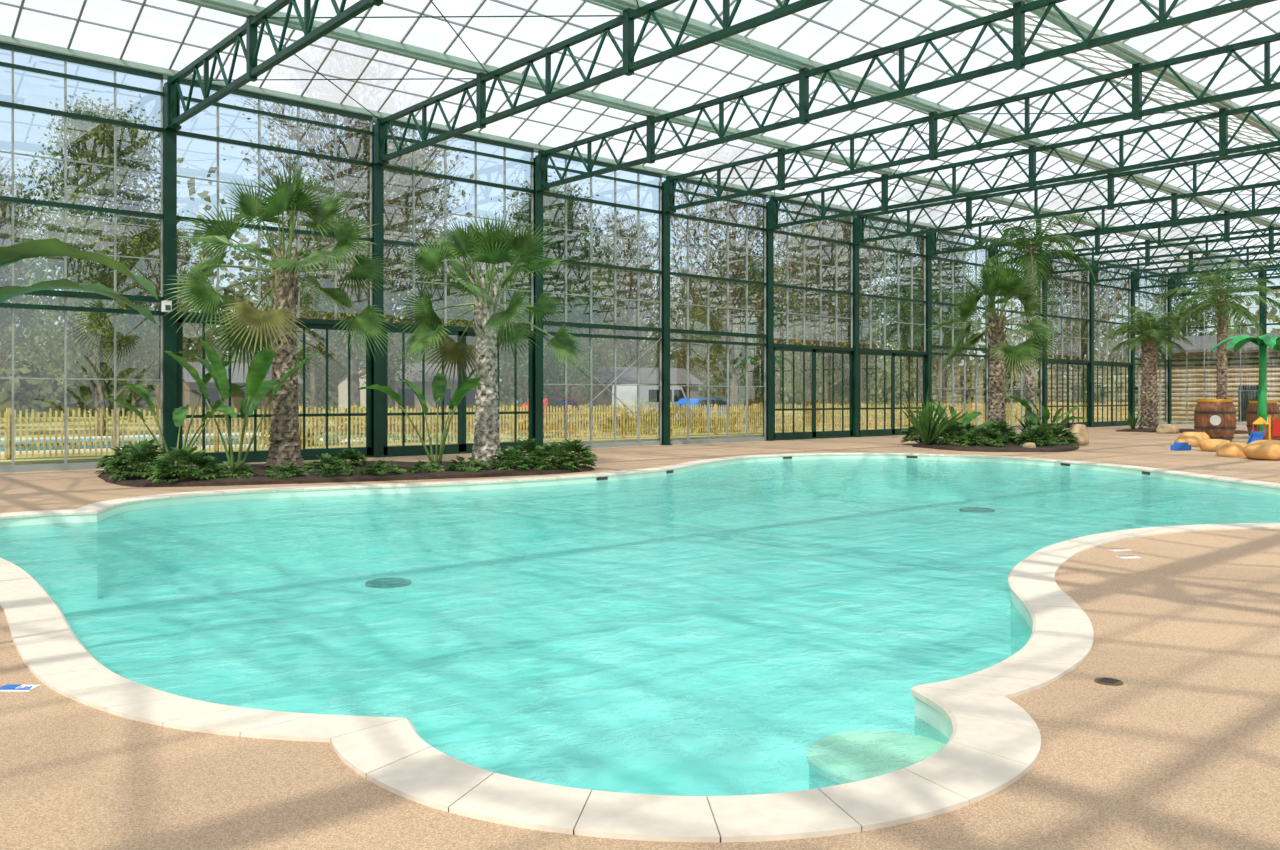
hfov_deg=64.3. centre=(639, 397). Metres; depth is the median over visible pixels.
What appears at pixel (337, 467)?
shrub
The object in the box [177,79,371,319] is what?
window
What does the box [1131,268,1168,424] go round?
window
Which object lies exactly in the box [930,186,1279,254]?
roof truss
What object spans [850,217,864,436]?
steel column
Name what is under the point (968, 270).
tree
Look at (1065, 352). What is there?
tree
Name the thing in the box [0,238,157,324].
plant
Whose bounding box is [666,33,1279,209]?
roof truss
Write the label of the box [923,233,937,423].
steel column
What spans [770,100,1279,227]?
roof truss
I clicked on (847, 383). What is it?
tree
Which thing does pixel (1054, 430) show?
shrub
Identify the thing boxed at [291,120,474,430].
tree
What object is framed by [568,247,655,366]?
tree
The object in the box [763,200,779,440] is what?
steel column
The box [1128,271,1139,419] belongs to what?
steel column
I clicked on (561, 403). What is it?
car
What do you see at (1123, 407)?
fence
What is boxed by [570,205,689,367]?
tree
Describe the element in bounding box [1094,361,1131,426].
door
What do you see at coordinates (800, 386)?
tree
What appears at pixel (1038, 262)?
palm tree
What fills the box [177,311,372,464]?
door
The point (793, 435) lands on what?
door
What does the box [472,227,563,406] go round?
tree
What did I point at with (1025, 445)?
rock
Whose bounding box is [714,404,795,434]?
fence
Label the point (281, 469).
shrub
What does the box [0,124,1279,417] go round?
woodland
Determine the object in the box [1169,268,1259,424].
window
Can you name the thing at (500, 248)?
palm tree
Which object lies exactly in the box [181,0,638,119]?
brace
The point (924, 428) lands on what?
spiky plant
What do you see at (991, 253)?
steel column
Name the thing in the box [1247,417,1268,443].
slide
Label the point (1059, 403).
fence
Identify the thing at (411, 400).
chalet
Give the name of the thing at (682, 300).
tree
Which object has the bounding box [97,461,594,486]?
planting bed
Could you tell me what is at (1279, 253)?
tree
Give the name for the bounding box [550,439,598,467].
shrub
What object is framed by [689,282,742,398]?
tree
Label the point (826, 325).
tree
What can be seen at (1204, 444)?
rock
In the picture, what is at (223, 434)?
pool
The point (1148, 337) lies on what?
palm tree
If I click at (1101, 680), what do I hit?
floor drain
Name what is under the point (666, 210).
steel column
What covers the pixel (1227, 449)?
rock
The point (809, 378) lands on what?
tree
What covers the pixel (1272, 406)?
barrel
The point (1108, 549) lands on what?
depth marker
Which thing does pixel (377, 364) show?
steel column
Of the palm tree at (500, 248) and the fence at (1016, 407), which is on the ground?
the fence at (1016, 407)
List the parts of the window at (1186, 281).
rail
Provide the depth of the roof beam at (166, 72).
25.58 m
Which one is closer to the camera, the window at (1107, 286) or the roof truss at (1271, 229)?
the roof truss at (1271, 229)
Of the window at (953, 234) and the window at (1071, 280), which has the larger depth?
the window at (1071, 280)
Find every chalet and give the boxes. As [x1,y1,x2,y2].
[149,362,305,427]
[331,361,475,425]
[567,367,702,421]
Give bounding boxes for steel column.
[163,81,180,464]
[369,123,388,457]
[533,154,548,449]
[659,180,675,444]
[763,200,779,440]
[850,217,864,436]
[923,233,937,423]
[985,244,997,422]
[1039,254,1052,424]
[1087,263,1098,426]
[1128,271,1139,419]
[1165,279,1175,423]
[1258,271,1266,335]
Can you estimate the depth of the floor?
4.38 m
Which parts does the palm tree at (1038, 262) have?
crown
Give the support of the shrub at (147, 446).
on the planting bed at (134, 481)
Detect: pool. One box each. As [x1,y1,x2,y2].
[0,452,1279,842]
[1,433,365,454]
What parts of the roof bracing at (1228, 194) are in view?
rod, rod, rod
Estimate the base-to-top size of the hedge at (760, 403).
1.455 m
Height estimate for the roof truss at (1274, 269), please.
1.180 m
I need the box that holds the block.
[1170,442,1190,450]
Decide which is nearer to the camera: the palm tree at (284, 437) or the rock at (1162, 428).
the palm tree at (284, 437)
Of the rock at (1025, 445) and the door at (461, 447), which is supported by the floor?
the door at (461, 447)
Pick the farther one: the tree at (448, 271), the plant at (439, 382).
the tree at (448, 271)
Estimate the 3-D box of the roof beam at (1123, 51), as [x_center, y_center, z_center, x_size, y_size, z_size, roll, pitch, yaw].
[11.948,-7.160,22.806,76.170,0.200,0.260,0,0,-42]
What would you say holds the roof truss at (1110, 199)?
attached to the steel column at (856, 221)
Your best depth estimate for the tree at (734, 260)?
50.30 m
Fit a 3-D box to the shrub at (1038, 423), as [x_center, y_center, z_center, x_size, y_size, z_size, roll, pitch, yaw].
[12.992,1.130,32.979,1.551,0.738,1.372,0,0,-25]
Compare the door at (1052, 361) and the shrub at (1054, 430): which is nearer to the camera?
the shrub at (1054, 430)
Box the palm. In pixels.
[1211,334,1279,439]
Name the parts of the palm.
post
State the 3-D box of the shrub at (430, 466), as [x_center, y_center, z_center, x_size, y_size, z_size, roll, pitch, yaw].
[-4.072,1.317,19.327,0.787,0.291,0.718,0,0,-12]
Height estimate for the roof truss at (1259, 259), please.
1.180 m
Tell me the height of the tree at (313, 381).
16.798 m
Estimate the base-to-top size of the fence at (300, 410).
1.280 m
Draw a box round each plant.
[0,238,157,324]
[103,361,244,466]
[165,339,318,469]
[357,369,485,465]
[902,392,968,444]
[1013,408,1048,430]
[1124,410,1143,428]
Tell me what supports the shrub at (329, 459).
on the planting bed at (134, 481)
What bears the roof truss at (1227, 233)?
attached to the steel column at (991, 253)
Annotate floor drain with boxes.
[1094,677,1122,685]
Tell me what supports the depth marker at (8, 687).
on the floor
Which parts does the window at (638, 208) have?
rail, bracing rod, bracing rod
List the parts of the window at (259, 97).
rail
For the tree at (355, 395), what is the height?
16.322 m
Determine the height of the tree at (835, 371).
11.643 m
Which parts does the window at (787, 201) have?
rail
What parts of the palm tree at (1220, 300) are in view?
crown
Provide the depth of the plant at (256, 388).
19.27 m
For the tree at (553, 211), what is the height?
12.048 m
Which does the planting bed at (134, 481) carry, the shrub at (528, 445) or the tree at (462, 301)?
the shrub at (528, 445)
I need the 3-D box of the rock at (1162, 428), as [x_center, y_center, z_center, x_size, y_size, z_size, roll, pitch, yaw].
[22.523,1.302,43.310,1.365,0.396,0.843,0,0,-42]
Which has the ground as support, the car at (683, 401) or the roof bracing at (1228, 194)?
the car at (683, 401)
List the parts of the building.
door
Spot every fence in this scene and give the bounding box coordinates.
[0,412,6,457]
[6,407,215,459]
[214,406,365,451]
[388,405,513,444]
[512,405,623,441]
[622,404,716,437]
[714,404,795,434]
[795,403,863,431]
[861,403,921,429]
[921,403,974,424]
[973,402,1020,424]
[1019,402,1061,424]
[1060,402,1099,422]
[1098,402,1127,421]
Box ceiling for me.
[0,0,1279,272]
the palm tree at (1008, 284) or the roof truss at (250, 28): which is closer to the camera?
the roof truss at (250, 28)
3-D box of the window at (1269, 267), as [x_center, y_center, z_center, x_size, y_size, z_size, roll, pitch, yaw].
[35.554,-2.820,53.639,0.150,8.640,4.672,0,0,-42]
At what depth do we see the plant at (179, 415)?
19.76 m
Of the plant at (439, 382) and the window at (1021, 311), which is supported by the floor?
the window at (1021, 311)
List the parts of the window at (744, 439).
rail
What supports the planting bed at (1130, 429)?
on the floor
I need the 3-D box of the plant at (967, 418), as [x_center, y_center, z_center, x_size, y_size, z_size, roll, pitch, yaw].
[9.842,0.768,31.602,2.257,1.308,1.957,0,0,-10]
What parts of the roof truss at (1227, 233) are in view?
truss post, truss post, truss post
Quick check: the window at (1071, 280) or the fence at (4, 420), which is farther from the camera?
the window at (1071, 280)
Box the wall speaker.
[161,300,171,311]
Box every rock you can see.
[1022,443,1035,447]
[1068,424,1088,444]
[1156,424,1179,433]
[1174,432,1209,446]
[1199,439,1229,450]
[1215,442,1246,456]
[1243,440,1279,459]
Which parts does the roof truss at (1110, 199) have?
truss post, truss post, truss post, truss post, truss post, truss post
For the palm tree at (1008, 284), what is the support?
on the planting bed at (1015, 447)
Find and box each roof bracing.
[683,76,1219,195]
[1009,194,1279,232]
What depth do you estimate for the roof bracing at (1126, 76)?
27.76 m
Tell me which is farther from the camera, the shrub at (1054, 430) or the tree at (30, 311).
the tree at (30, 311)
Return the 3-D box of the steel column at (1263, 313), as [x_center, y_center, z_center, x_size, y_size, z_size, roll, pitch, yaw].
[33.843,-2.700,55.330,0.580,8.400,0.360,0,0,-42]
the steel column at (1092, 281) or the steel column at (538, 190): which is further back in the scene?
the steel column at (1092, 281)
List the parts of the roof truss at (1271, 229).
truss post, truss post, truss post, truss post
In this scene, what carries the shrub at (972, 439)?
on the planting bed at (1015, 447)
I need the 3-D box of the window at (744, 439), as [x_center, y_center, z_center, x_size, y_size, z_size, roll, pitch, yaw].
[2.646,-2.820,34.145,4.772,8.640,0.150,0,0,-42]
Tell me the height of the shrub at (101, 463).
0.604 m
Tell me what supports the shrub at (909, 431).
on the planting bed at (1015, 447)
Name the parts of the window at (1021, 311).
rail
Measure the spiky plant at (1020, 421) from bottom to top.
1.137 m
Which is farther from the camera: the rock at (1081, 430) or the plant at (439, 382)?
the rock at (1081, 430)
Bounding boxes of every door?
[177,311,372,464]
[384,323,534,456]
[774,344,854,439]
[859,348,927,436]
[1047,358,1090,427]
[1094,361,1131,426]
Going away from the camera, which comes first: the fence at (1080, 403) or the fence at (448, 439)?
the fence at (448, 439)
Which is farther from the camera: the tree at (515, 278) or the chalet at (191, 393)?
the tree at (515, 278)
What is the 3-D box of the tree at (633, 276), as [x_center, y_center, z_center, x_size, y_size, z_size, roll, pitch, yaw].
[-0.415,-6.030,95.658,8.326,15.143,9.677,0,0,34]
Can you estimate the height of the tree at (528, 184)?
14.257 m
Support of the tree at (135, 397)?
on the ground
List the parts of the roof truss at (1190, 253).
truss post, truss post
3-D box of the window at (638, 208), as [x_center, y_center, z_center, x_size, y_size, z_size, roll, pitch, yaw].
[-1.075,-2.820,30.806,4.772,8.640,0.194,0,0,-42]
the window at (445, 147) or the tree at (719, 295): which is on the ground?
the tree at (719, 295)
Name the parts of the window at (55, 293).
rail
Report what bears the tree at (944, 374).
on the ground
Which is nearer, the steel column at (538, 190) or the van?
the steel column at (538, 190)
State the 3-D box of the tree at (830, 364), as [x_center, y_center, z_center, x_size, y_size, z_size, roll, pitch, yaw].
[15.663,-6.219,85.740,9.920,15.522,8.534,0,0,-13]
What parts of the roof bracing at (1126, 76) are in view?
rod, rod, rod, rod, rod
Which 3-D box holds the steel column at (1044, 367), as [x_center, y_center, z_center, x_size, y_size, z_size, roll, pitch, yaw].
[19.534,-2.700,49.013,0.360,8.400,0.580,0,0,-42]
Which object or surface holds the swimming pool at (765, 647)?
in the floor
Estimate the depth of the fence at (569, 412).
36.65 m
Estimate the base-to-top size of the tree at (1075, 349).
16.772 m
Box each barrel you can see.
[1194,399,1236,440]
[1246,401,1279,435]
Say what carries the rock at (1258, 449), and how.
on the floor
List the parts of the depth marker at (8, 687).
blue panel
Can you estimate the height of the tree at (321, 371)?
13.793 m
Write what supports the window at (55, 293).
on the floor
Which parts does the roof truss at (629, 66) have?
truss post, truss post, truss post, truss post, truss post, truss post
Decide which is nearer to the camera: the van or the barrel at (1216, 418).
the barrel at (1216, 418)
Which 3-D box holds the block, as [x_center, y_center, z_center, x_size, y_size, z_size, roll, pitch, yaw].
[15.520,1.390,29.195,0.440,0.220,0.400,0,0,-42]
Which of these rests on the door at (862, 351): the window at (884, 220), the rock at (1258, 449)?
the window at (884, 220)
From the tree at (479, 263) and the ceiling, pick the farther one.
the tree at (479, 263)
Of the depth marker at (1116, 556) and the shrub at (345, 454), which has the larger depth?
the shrub at (345, 454)
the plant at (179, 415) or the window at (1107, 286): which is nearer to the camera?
the plant at (179, 415)
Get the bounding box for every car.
[518,398,592,425]
[673,398,742,424]
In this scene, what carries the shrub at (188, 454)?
on the planting bed at (134, 481)
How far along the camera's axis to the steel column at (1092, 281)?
52.38 m
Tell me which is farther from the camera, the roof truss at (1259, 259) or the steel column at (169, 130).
the roof truss at (1259, 259)
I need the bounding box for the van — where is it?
[612,384,685,424]
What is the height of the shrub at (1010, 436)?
0.838 m
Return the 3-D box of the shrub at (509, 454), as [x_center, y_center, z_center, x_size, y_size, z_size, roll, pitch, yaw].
[-2.571,1.228,20.178,0.935,0.503,1.058,0,0,26]
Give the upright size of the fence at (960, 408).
1.280 m
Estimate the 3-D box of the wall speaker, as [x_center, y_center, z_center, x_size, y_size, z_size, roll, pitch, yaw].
[-10.325,-2.000,22.194,0.150,0.240,0.210,0,0,-42]
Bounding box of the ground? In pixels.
[0,407,1246,465]
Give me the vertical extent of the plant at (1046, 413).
1.497 m
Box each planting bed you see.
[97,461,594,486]
[912,437,1079,451]
[1116,428,1247,433]
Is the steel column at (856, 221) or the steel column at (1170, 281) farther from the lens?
the steel column at (1170, 281)
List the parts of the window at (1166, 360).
rail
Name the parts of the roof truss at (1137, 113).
truss post, truss post, truss post, truss post, truss post, truss post, truss post, truss post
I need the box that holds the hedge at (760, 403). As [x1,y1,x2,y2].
[250,402,1050,446]
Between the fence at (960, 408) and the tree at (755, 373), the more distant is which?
the tree at (755, 373)
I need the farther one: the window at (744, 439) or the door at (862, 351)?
the door at (862, 351)
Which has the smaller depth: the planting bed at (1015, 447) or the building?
the planting bed at (1015, 447)
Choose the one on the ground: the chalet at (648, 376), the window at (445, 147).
the chalet at (648, 376)
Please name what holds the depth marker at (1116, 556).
on the floor
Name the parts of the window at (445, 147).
rail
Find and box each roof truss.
[167,0,382,125]
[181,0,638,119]
[377,0,828,160]
[538,0,1276,188]
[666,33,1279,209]
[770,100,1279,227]
[857,147,1279,241]
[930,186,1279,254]
[992,206,1279,264]
[1046,226,1279,273]
[1094,243,1279,281]
[1134,257,1279,288]
[1171,268,1279,294]
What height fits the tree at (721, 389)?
14.215 m
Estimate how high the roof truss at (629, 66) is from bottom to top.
1.180 m
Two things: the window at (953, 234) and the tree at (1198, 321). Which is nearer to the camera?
the window at (953, 234)
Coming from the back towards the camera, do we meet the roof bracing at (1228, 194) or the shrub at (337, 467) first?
the roof bracing at (1228, 194)
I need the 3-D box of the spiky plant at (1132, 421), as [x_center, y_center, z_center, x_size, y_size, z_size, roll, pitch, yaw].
[22.117,0.986,45.846,0.842,0.907,1.083,0,0,1]
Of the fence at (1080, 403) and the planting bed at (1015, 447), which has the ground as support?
the fence at (1080, 403)
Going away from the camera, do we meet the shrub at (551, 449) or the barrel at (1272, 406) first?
the shrub at (551, 449)
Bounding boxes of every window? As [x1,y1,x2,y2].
[0,42,162,472]
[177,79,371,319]
[384,121,533,330]
[543,153,662,447]
[668,175,766,444]
[769,196,852,347]
[855,215,925,351]
[927,229,988,429]
[989,240,1042,429]
[1045,252,1089,359]
[1090,260,1130,362]
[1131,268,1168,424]
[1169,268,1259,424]
[1264,267,1279,390]
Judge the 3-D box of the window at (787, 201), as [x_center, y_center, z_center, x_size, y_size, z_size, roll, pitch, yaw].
[6.375,-4.520,37.476,4.772,5.240,0.110,0,0,-42]
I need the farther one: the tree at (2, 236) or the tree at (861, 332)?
the tree at (861, 332)
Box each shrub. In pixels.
[95,444,154,473]
[104,439,172,481]
[144,446,223,482]
[210,460,257,478]
[261,461,308,478]
[301,453,356,470]
[314,463,354,476]
[329,448,368,467]
[358,460,406,474]
[406,460,445,472]
[443,455,489,472]
[487,447,532,469]
[505,438,550,464]
[527,441,581,470]
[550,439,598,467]
[900,421,940,442]
[930,420,968,444]
[943,421,980,439]
[959,426,1006,446]
[984,420,1020,443]
[1015,424,1055,445]
[1019,422,1064,439]
[1039,426,1077,446]
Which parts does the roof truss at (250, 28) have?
truss post, truss post, truss post, truss post, truss post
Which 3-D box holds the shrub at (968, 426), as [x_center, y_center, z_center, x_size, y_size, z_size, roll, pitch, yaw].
[10.794,1.130,33.944,1.551,0.738,1.372,0,0,16]
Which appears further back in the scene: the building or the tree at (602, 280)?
the tree at (602, 280)
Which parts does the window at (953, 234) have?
rail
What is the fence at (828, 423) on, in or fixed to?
on the ground
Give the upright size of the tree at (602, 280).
14.701 m
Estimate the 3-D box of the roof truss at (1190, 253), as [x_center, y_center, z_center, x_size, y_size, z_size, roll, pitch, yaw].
[34.635,-6.490,39.559,0.160,1.180,34.120,0,0,-42]
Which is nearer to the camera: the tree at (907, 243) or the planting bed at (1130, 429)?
the planting bed at (1130, 429)
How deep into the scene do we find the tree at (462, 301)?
68.83 m
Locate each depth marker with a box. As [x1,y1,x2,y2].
[0,684,40,690]
[1108,549,1131,550]
[1116,556,1140,557]
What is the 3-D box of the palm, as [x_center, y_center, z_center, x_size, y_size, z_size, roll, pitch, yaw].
[21.828,-0.348,35.608,3.050,3.701,3.129,0,0,-42]
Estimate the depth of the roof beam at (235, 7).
23.55 m
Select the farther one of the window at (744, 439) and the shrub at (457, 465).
the window at (744, 439)
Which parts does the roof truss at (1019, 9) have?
truss post, truss post, truss post, truss post, truss post, truss post, truss post, truss post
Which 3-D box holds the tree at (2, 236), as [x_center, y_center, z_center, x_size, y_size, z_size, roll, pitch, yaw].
[-31.737,-5.405,48.237,8.876,13.889,7.636,0,0,-9]
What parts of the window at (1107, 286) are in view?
rail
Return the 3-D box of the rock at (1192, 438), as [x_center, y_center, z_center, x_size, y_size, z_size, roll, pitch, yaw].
[17.210,1.277,31.824,1.381,0.446,0.935,0,0,-42]
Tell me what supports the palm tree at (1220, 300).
on the planting bed at (1130, 429)
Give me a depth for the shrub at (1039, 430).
29.86 m
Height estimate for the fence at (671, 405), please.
1.280 m
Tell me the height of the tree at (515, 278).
16.025 m
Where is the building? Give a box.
[1123,332,1279,421]
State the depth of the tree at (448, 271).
89.07 m
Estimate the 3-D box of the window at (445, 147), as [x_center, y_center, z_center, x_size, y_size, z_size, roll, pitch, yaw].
[-4.833,-4.520,27.507,4.772,5.240,0.110,0,0,-42]
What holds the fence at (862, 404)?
on the ground
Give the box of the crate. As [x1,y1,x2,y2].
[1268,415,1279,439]
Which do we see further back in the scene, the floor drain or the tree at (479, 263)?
the tree at (479, 263)
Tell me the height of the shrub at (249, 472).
0.363 m
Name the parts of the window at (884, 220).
rail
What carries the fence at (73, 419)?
on the ground
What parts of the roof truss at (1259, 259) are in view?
truss post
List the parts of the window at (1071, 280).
rail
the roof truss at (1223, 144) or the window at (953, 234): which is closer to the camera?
the roof truss at (1223, 144)
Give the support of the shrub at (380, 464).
on the planting bed at (134, 481)
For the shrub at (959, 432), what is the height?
0.838 m
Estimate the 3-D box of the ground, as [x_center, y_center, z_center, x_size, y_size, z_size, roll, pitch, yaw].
[0.000,1.520,0.000,320.000,0.001,320.000,0,0,-42]
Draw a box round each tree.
[0,90,203,435]
[0,156,61,386]
[0,185,53,354]
[72,207,211,422]
[103,220,227,387]
[160,161,399,467]
[219,16,474,433]
[241,171,360,419]
[254,242,351,417]
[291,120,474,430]
[302,237,395,365]
[394,210,587,465]
[395,221,494,367]
[397,271,474,365]
[421,226,526,378]
[466,170,628,429]
[472,170,619,397]
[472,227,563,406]
[495,278,561,400]
[559,280,631,373]
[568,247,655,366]
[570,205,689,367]
[604,260,686,367]
[645,156,833,428]
[658,260,725,386]
[670,235,778,403]
[678,269,749,398]
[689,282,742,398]
[706,256,801,421]
[752,200,896,424]
[761,224,865,417]
[776,305,821,407]
[783,245,880,402]
[802,201,916,402]
[816,331,874,407]
[817,286,897,411]
[864,174,996,401]
[883,259,951,406]
[891,237,984,405]
[897,257,984,403]
[920,255,1061,436]
[962,211,1094,428]
[999,242,1112,411]
[1007,197,1148,402]
[1100,303,1196,428]
[1127,215,1252,335]
[1152,258,1279,398]
[1267,253,1279,322]
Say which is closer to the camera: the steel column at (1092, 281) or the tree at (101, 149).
the tree at (101, 149)
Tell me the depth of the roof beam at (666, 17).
23.35 m
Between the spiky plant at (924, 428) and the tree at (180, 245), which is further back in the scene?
the tree at (180, 245)
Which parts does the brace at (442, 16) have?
rod, rod, rod, rod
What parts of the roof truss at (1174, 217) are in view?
truss post, truss post, truss post, truss post, truss post, truss post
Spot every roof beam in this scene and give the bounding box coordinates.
[0,34,1168,273]
[177,0,1264,265]
[592,0,1279,226]
[1007,0,1279,137]
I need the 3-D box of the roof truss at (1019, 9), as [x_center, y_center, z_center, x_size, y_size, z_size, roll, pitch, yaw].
[8.483,-6.490,16.298,0.160,1.180,34.120,0,0,-42]
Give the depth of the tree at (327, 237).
84.15 m
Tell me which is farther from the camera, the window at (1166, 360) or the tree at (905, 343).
the tree at (905, 343)
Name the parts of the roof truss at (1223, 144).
truss post, truss post, truss post, truss post, truss post, truss post, truss post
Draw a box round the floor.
[0,424,1279,849]

